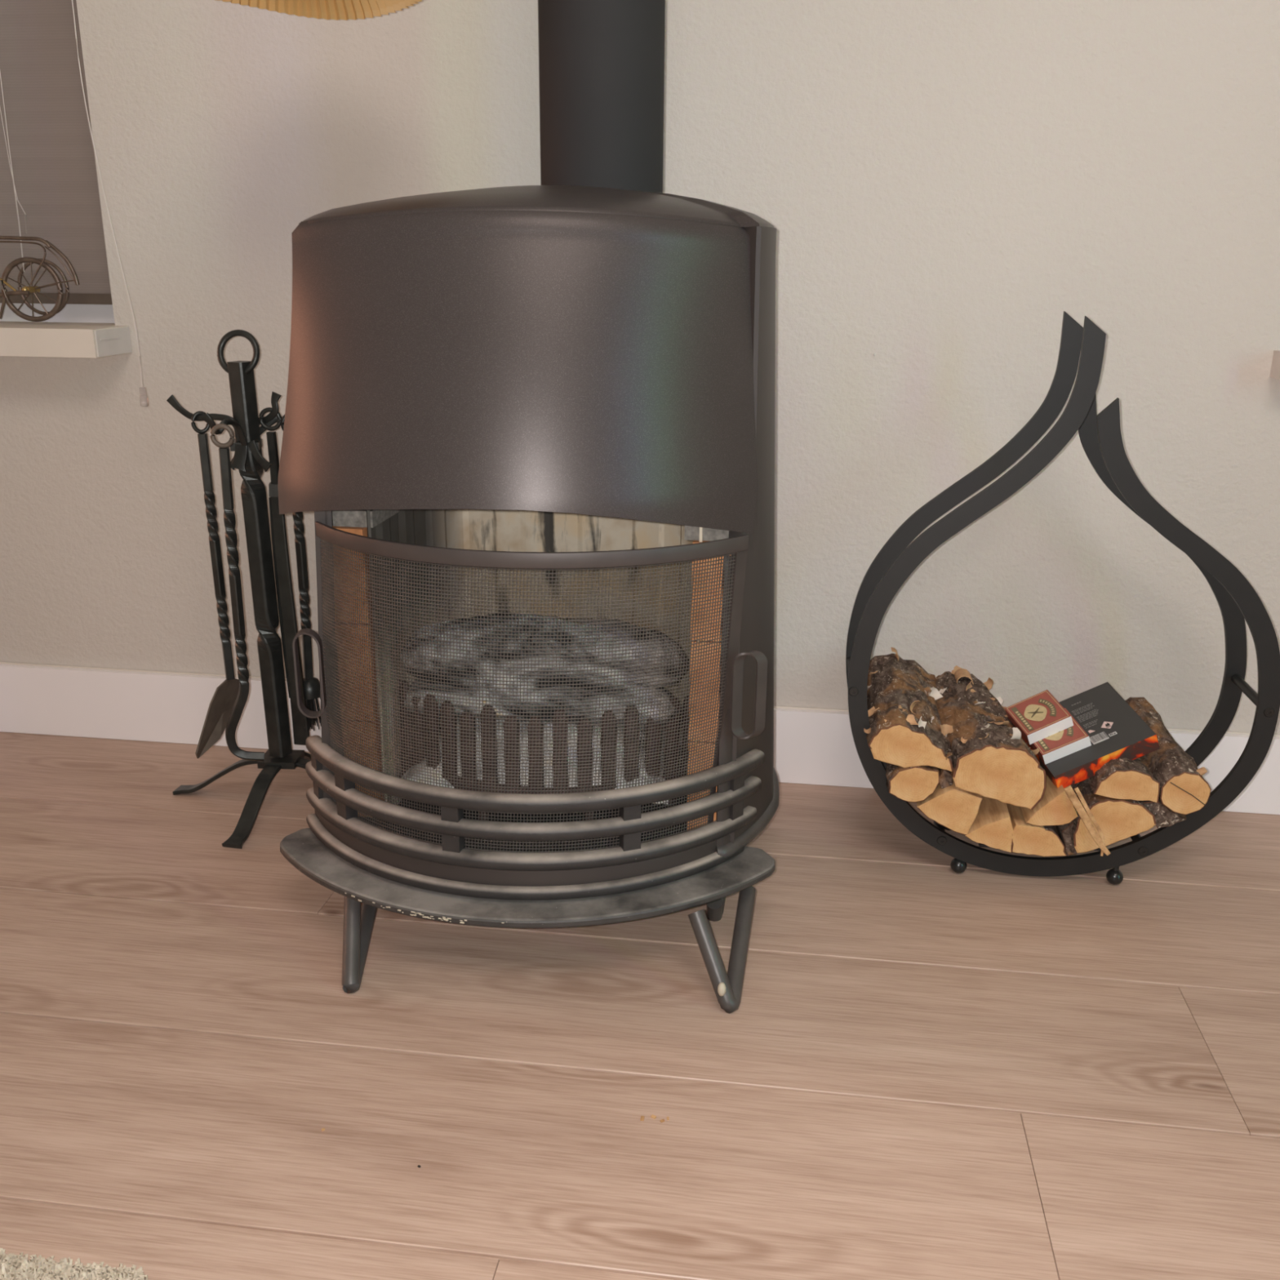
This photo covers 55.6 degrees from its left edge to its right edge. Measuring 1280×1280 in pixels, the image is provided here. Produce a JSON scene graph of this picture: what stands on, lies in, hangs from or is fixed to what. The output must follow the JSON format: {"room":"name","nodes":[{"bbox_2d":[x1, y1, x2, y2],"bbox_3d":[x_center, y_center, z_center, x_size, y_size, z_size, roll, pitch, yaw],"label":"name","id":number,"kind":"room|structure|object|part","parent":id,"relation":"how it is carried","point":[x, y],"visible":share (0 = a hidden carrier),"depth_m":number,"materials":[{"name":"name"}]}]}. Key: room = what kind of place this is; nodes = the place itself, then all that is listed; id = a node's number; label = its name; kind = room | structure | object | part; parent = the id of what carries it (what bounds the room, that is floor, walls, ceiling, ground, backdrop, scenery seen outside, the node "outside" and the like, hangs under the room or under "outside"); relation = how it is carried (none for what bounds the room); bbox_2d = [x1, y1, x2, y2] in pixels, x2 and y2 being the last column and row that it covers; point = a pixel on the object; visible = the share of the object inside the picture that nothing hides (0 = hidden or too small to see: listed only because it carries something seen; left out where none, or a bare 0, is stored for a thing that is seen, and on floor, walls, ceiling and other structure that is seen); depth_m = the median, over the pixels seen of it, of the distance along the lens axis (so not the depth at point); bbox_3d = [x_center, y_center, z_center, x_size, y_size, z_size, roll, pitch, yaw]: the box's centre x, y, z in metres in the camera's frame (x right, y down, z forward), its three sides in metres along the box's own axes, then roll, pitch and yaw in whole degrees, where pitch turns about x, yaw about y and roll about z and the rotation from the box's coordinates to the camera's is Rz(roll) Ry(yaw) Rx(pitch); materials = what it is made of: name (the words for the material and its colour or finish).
{"room":"living room","nodes":[
{"label":"living room","id":0,"kind":"room"},
{"bbox_2d":[0,731,1279,1279],"bbox_3d":[0.011,0.876,-0.345,4.800,0.020,4.612,3,18,8],"label":"floor","id":1,"kind":"structure","parent":0,"point":[922,1069],"depth_m":1.14,"materials":[{"name":"brown wood"}]},
{"bbox_2d":[0,1248,147,1279],"bbox_3d":[-1.338,0.664,0.228,1.757,0.013,1.642,3,18,8],"label":"rug","id":2,"kind":"object","parent":1,"relation":"on","point":[12,1266],"visible":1,"depth_m":0.88,"materials":[{"name":"fabric"}]},
{"bbox_2d":[166,329,311,848],"bbox_3d":[-0.492,-0.078,1.572,0.225,0.628,0.241,-13,22,-36],"label":"stand","id":3,"kind":"object","parent":1,"relation":"on","point":[248,459],"visible":0.84,"depth_m":1.55,"materials":[{"name":"metal"}]},
{"bbox_2d":[191,410,239,758],"bbox_3d":[-0.554,-0.066,1.559,0.030,0.451,0.090,9,19,24],"label":"shovel","id":4,"kind":"object","parent":3,"relation":"hanging from","point":[221,704],"visible":0.97,"depth_m":1.57,"materials":[{"name":"metal"}]},
{"bbox_3d":[-0.559,0.100,1.614,0.022,0.101,0.090,9,19,24],"label":"blade","id":5,"kind":"part","parent":4,"relation":"part of","materials":[{"name":"metal"}]},
{"bbox_2d":[209,423,264,761],"bbox_3d":[-0.510,-0.047,1.513,0.046,0.447,0.044,-5,18,-17],"label":"poker","id":6,"kind":"object","parent":3,"relation":"hanging from","point":[229,521],"visible":1,"depth_m":1.50,"materials":[{"name":"metal"}]},
{"bbox_3d":[-0.492,-0.352,1.486,0.055,0.055,0.020,3,18,8],"label":"ring handle","id":7,"kind":"part","parent":3,"relation":"part of","materials":[{"name":"metal"}]},
{"bbox_2d":[258,407,310,745],"bbox_3d":[-0.461,-0.073,1.575,0.031,0.453,0.027,3,18,8],"label":"tongs","id":8,"kind":"object","parent":3,"relation":"hanging from","point":[286,603],"visible":0.95,"depth_m":1.57,"materials":[{"name":"metal"}]},
{"bbox_2d":[280,414,321,731],"bbox_3d":[-0.446,-0.085,1.591,0.038,0.423,0.044,3,18,8],"label":"brush","id":9,"kind":"object","parent":3,"relation":"hanging from","point":[312,685],"visible":0.64,"depth_m":1.60,"materials":[{"name":"metal"}]},
{"bbox_2d":[277,0,779,1013],"bbox_3d":[-0.105,-0.865,1.086,0.565,2.450,0.516,3,18,8],"label":"wood stove","id":10,"kind":"object","parent":1,"relation":"on","point":[554,397],"depth_m":1.18,"materials":[{"name":"paint"}]},
{"bbox_3d":[-0.348,0.035,1.278,0.036,0.095,0.015,5,18,13],"label":"handle","id":11,"kind":"part","parent":10,"relation":"part of","materials":[{"name":"grey metal"}]},
{"bbox_3d":[-0.300,0.304,1.290,0.025,0.080,0.143,0,18,-2],"label":"leg","id":12,"kind":"part","parent":10,"relation":"part of","materials":[{"name":"metal"}]},
{"bbox_3d":[-0.171,0.186,1.324,0.010,0.039,0.010,3,18,8],"label":"leg","id":13,"kind":"part","parent":10,"relation":"part of","materials":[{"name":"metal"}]},
{"bbox_2d":[277,210,758,533],"bbox_3d":[-0.120,-0.240,1.123,0.477,0.303,0.148,0,18,-2],"label":"hood","id":14,"kind":"object","parent":10,"relation":"attached to","point":[605,363],"depth_m":1.10,"materials":[{"name":"paint"}]},
{"bbox_3d":[-0.133,0.250,1.283,0.546,0.010,0.194,3,18,8],"label":"hearth plate","id":15,"kind":"part","parent":10,"relation":"part of","materials":[{"name":"black metal"}]},
{"bbox_3d":[-0.087,-0.449,1.261,0.454,0.039,0.397,3,18,8],"label":"lid","id":16,"kind":"part","parent":10,"relation":"part of","materials":[{"name":"paint"}]},
{"bbox_2d":[401,716,681,804],"bbox_3d":[-0.104,0.102,1.386,0.300,0.073,0.200,3,18,8],"label":"bed","id":17,"kind":"object","parent":10,"relation":"in","point":[477,718],"visible":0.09,"depth_m":1.32,"materials":[{"name":"stone"}]},
{"bbox_2d":[404,675,680,728],"bbox_3d":[-0.111,0.062,1.333,0.313,0.068,0.081,3,18,8],"label":"log","id":18,"kind":"object","parent":17,"relation":"on","point":[484,677],"visible":0.34,"depth_m":1.30,"materials":[{"name":"grey wood"}]},
{"bbox_2d":[398,611,688,687],"bbox_3d":[-0.106,0.009,1.334,0.324,0.082,0.092,3,18,8],"label":"log","id":19,"kind":"object","parent":18,"relation":"on","point":[495,614],"visible":0.48,"depth_m":1.30,"materials":[{"name":"grey wood"}]},
{"bbox_2d":[563,617,669,637],"bbox_3d":[-0.091,0.015,1.452,0.280,0.079,0.083,3,18,8],"label":"log","id":20,"kind":"object","parent":17,"relation":"on","point":[570,619],"visible":0.03,"depth_m":1.44,"materials":[{"name":"grey wood"}]},
{"bbox_3d":[-0.110,0.114,1.373,0.348,0.147,0.195,3,18,8],"label":"fire grate","id":21,"kind":"part","parent":10,"relation":"part of","materials":[{"name":"black metal"}]},
{"bbox_3d":[-0.117,0.156,1.335,0.348,0.026,0.098,3,18,8],"label":"grate rail","id":22,"kind":"part","parent":10,"relation":"part of","materials":[{"name":"metal"}]},
{"bbox_3d":[-0.054,0.190,1.313,0.010,0.039,0.010,3,18,8],"label":"leg","id":23,"kind":"part","parent":10,"relation":"part of","materials":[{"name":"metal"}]},
{"bbox_3d":[0.097,0.256,1.415,0.020,0.116,0.144,4,18,12],"label":"leg","id":24,"kind":"part","parent":10,"relation":"part of","materials":[{"name":"metal"}]},
{"bbox_3d":[0.084,0.309,1.261,0.065,0.091,0.144,3,18,8],"label":"leg","id":25,"kind":"part","parent":10,"relation":"part of","materials":[{"name":"metal"}]},
{"bbox_3d":[0.088,0.059,1.247,0.034,0.338,0.018,3,18,8],"label":"frame","id":26,"kind":"part","parent":10,"relation":"part of","materials":[{"name":"grey metal"}]},
{"bbox_3d":[0.110,0.056,1.226,0.036,0.093,0.010,1,18,2],"label":"handle","id":27,"kind":"part","parent":10,"relation":"part of","materials":[{"name":"grey metal"}]},
{"bbox_2d":[845,311,1279,884],"bbox_3d":[0.493,-0.043,1.431,0.481,0.662,0.136,3,18,8],"label":"rack","id":28,"kind":"object","parent":1,"relation":"on","point":[1100,434],"visible":0.81,"depth_m":1.42,"materials":[{"name":"black metal"}]},
{"bbox_2d":[1006,803,1066,856],"bbox_3d":[0.485,0.205,1.531,0.070,0.043,0.213,3,18,8],"label":"log","id":29,"kind":"object","parent":28,"relation":"on","point":[1027,838],"visible":0.24,"depth_m":1.43,"materials":[{"name":"brown wood"}]},
{"bbox_2d":[964,795,1013,853],"bbox_3d":[0.428,0.187,1.534,0.058,0.068,0.213,3,18,8],"label":"log","id":30,"kind":"object","parent":29,"relation":"on","point":[992,826],"visible":0.35,"depth_m":1.44,"materials":[{"name":"brown wood"}]},
{"bbox_2d":[916,777,982,835],"bbox_3d":[0.382,0.171,1.536,0.077,0.064,0.213,3,18,8],"label":"log","id":31,"kind":"object","parent":30,"relation":"on","point":[954,808],"visible":0.34,"depth_m":1.44,"materials":[{"name":"brown wood"}]},
{"bbox_2d":[885,762,939,802],"bbox_3d":[0.339,0.137,1.531,0.066,0.052,0.213,3,18,8],"label":"log","id":32,"kind":"object","parent":31,"relation":"on","point":[911,784],"visible":0.28,"depth_m":1.43,"materials":[{"name":"brown wood"}]},
{"bbox_2d":[863,647,953,771],"bbox_3d":[0.335,0.080,1.522,0.116,0.082,0.238,3,18,8],"label":"log","id":33,"kind":"object","parent":32,"relation":"on","point":[906,730],"visible":0.94,"depth_m":1.46,"materials":[{"name":"brown wood"}]},
{"bbox_2d":[937,768,952,788],"bbox_3d":[0.376,0.139,1.527,0.024,0.035,0.191,3,18,8],"label":"log","id":34,"kind":"object","parent":31,"relation":"on","point":[945,776],"visible":0.23,"depth_m":1.44,"materials":[{"name":"brown wood"}]},
{"bbox_2d":[935,665,1045,809],"bbox_3d":[0.423,0.115,1.519,0.107,0.095,0.249,1,18,3],"label":"log","id":35,"kind":"object","parent":30,"relation":"on","point":[992,759],"visible":0.91,"depth_m":1.42,"materials":[{"name":"brown wood"}]},
{"bbox_2d":[1020,773,1077,826],"bbox_3d":[0.497,0.160,1.515,0.063,0.059,0.213,3,18,8],"label":"log","id":36,"kind":"object","parent":29,"relation":"on","point":[1055,807],"visible":0.27,"depth_m":1.42,"materials":[{"name":"brown wood"}]},
{"bbox_2d":[1063,785,1110,855],"bbox_3d":[0.515,0.208,1.397,0.059,0.078,0.006,9,19,25],"label":"stick","id":37,"kind":"object","parent":36,"relation":"on","point":[1068,790],"visible":1,"depth_m":1.40,"materials":[{"name":"brown wood"}]},
{"bbox_2d":[1074,786,1104,856],"bbox_3d":[0.519,0.209,1.402,0.041,0.077,0.008,12,21,33],"label":"stick","id":38,"kind":"object","parent":37,"relation":"on","point":[1077,789],"visible":1,"depth_m":1.40,"materials":[{"name":"brown wood"}]},
{"bbox_2d":[1056,821,1076,855],"bbox_3d":[0.522,0.206,1.527,0.024,0.052,0.191,3,18,8],"label":"log","id":39,"kind":"object","parent":28,"relation":"on","point":[1064,831],"visible":0.28,"depth_m":1.44,"materials":[{"name":"brown wood"}]},
{"bbox_2d":[1071,779,1156,853],"bbox_3d":[0.568,0.185,1.512,0.093,0.077,0.213,3,18,8],"label":"log","id":40,"kind":"object","parent":39,"relation":"on","point":[1117,820],"visible":0.28,"depth_m":1.41,"materials":[{"name":"brown wood"}]},
{"bbox_2d":[1086,755,1159,802],"bbox_3d":[0.576,0.132,1.495,0.077,0.046,0.213,3,18,8],"label":"log","id":41,"kind":"object","parent":40,"relation":"on","point":[1124,778],"visible":0.45,"depth_m":1.40,"materials":[{"name":"brown wood"}]},
{"bbox_2d":[1021,681,1159,788],"bbox_3d":[0.538,0.115,1.470,0.124,0.095,0.132,-2,18,-8],"label":"carton","id":42,"kind":"object","parent":41,"relation":"on","point":[1114,730],"visible":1,"depth_m":1.43,"materials":[{"name":"black cardboard"}]},
{"bbox_2d":[1030,707,1091,764],"bbox_3d":[0.500,0.115,1.460,0.059,0.049,0.069,-2,18,-8],"label":"matchbox","id":43,"kind":"object","parent":42,"relation":"on","point":[1073,739],"visible":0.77,"depth_m":1.44},
{"bbox_2d":[1004,689,1073,744],"bbox_3d":[0.485,0.093,1.475,0.058,0.048,0.069,-2,18,-9],"label":"matchbox","id":44,"kind":"object","parent":43,"relation":"on","point":[1040,716],"visible":1,"depth_m":1.46},
{"bbox_2d":[1071,701,1097,728],"bbox_3d":[0.546,0.089,1.481,0.027,0.001,0.050,-24,30,5],"label":"print","id":45,"kind":"object","parent":42,"relation":"attached to","point":[1080,701],"depth_m":1.48},
{"bbox_2d":[1142,796,1186,828],"bbox_3d":[0.624,0.176,1.502,0.056,0.039,0.191,3,18,8],"label":"log","id":46,"kind":"object","parent":28,"relation":"on","point":[1164,816],"visible":0.18,"depth_m":1.41,"materials":[{"name":"brown wood"}]},
{"bbox_2d":[1124,697,1211,814],"bbox_3d":[0.634,0.137,1.487,0.060,0.068,0.217,2,18,5],"label":"log","id":47,"kind":"object","parent":46,"relation":"on","point":[1184,790],"visible":0.69,"depth_m":1.40,"materials":[{"name":"brown wood"}]},
{"bbox_2d":[0,0,1279,734],"bbox_3d":[0.348,-0.988,1.485,5.000,2.470,0.250,3,18,8],"label":"wall","id":48,"kind":"structure","parent":0,"point":[939,182],"depth_m":1.55,"materials":[{"name":"paint"}]},
{"bbox_2d":[0,0,112,304],"bbox_3d":[-1.250,-1.179,1.610,1.079,1.402,0.030,3,18,8],"label":"blind","id":49,"kind":"object","parent":48,"relation":"attached to","point":[51,144],"visible":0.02,"depth_m":1.71,"materials":[{"name":"grey fabric"}]},
{"bbox_2d":[0,71,26,271],"bbox_3d":[-0.872,-0.691,1.678,0.018,0.349,0.001,3,18,8],"label":"thread","id":50,"kind":"object","parent":49,"relation":"hanging from","point":[0,72],"visible":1,"depth_m":1.69},
{"bbox_3d":[-1.256,-0.518,1.820,1.078,0.015,0.016,3,18,8],"label":"rail","id":51,"kind":"part","parent":49,"relation":"part of","materials":[{"name":"grey metal"}]},
{"bbox_2d":[0,302,132,358],"bbox_3d":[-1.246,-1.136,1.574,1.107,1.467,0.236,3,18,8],"label":"windowsill","id":52,"kind":"structure","parent":48,"relation":"in","point":[77,331],"depth_m":1.63,"materials":[{"name":"white paint"}]},
{"bbox_2d":[0,235,79,321],"bbox_3d":[-0.846,-0.505,1.699,0.164,0.114,0.080,3,18,8],"label":"ornament","id":53,"kind":"object","parent":52,"relation":"on","point":[59,306],"visible":1,"depth_m":1.69,"materials":[{"name":"metal"}]},
{"bbox_3d":[-0.865,-0.522,1.669,0.133,0.065,0.019,3,18,8],"label":"frame rail","id":54,"kind":"part","parent":53,"relation":"part of","materials":[{"name":"metal"}]},
{"bbox_3d":[-1.244,-1.173,1.661,1.084,1.450,0.050,3,18,8],"label":"frame","id":55,"kind":"part","parent":52,"relation":"part of","materials":[{"name":"white paint"}]},
{"bbox_3d":[-1.256,-0.441,1.747,1.098,0.037,0.144,3,18,8],"label":"sill","id":56,"kind":"part","parent":52,"relation":"part of","materials":[{"name":"white stone"}]},
{"bbox_2d":[71,0,148,406],"bbox_3d":[-0.692,-0.839,1.493,0.010,1.077,0.138,-13,22,-36],"label":"blind pull cord","id":57,"kind":"object","parent":48,"relation":"hanging from","point":[144,401],"visible":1,"depth_m":1.59,"materials":[{"name":"white fabric"}]},
{"bbox_2d":[0,662,1279,814],"bbox_3d":[0.320,0.154,1.712,4.800,0.112,0.012,3,18,8],"label":"baseboard","id":58,"kind":"structure","parent":48,"relation":"attached to","point":[812,745],"depth_m":1.83,"materials":[{"name":"white paint"}]},
{"bbox_2d":[1269,350,1279,379],"bbox_3d":[1.269,-0.307,1.403,1.000,0.032,0.054,3,18,8],"label":"trim","id":59,"kind":"structure","parent":48,"relation":"attached to","point":[1275,367],"depth_m":1.48,"materials":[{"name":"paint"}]},
{"bbox_3d":[0.031,-1.516,-1.105,5.000,0.100,4.712,3,18,8],"label":"ceiling","id":60,"kind":"structure","parent":0,"visible":0},
{"bbox_2d":[217,0,422,20],"bbox_3d":[-0.347,-1.365,1.039,0.259,1.464,0.259,3,18,8],"label":"pendant lamp","id":61,"kind":"object","parent":60,"relation":"hanging from","point":[336,10],"visible":1,"depth_m":1.37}
]}

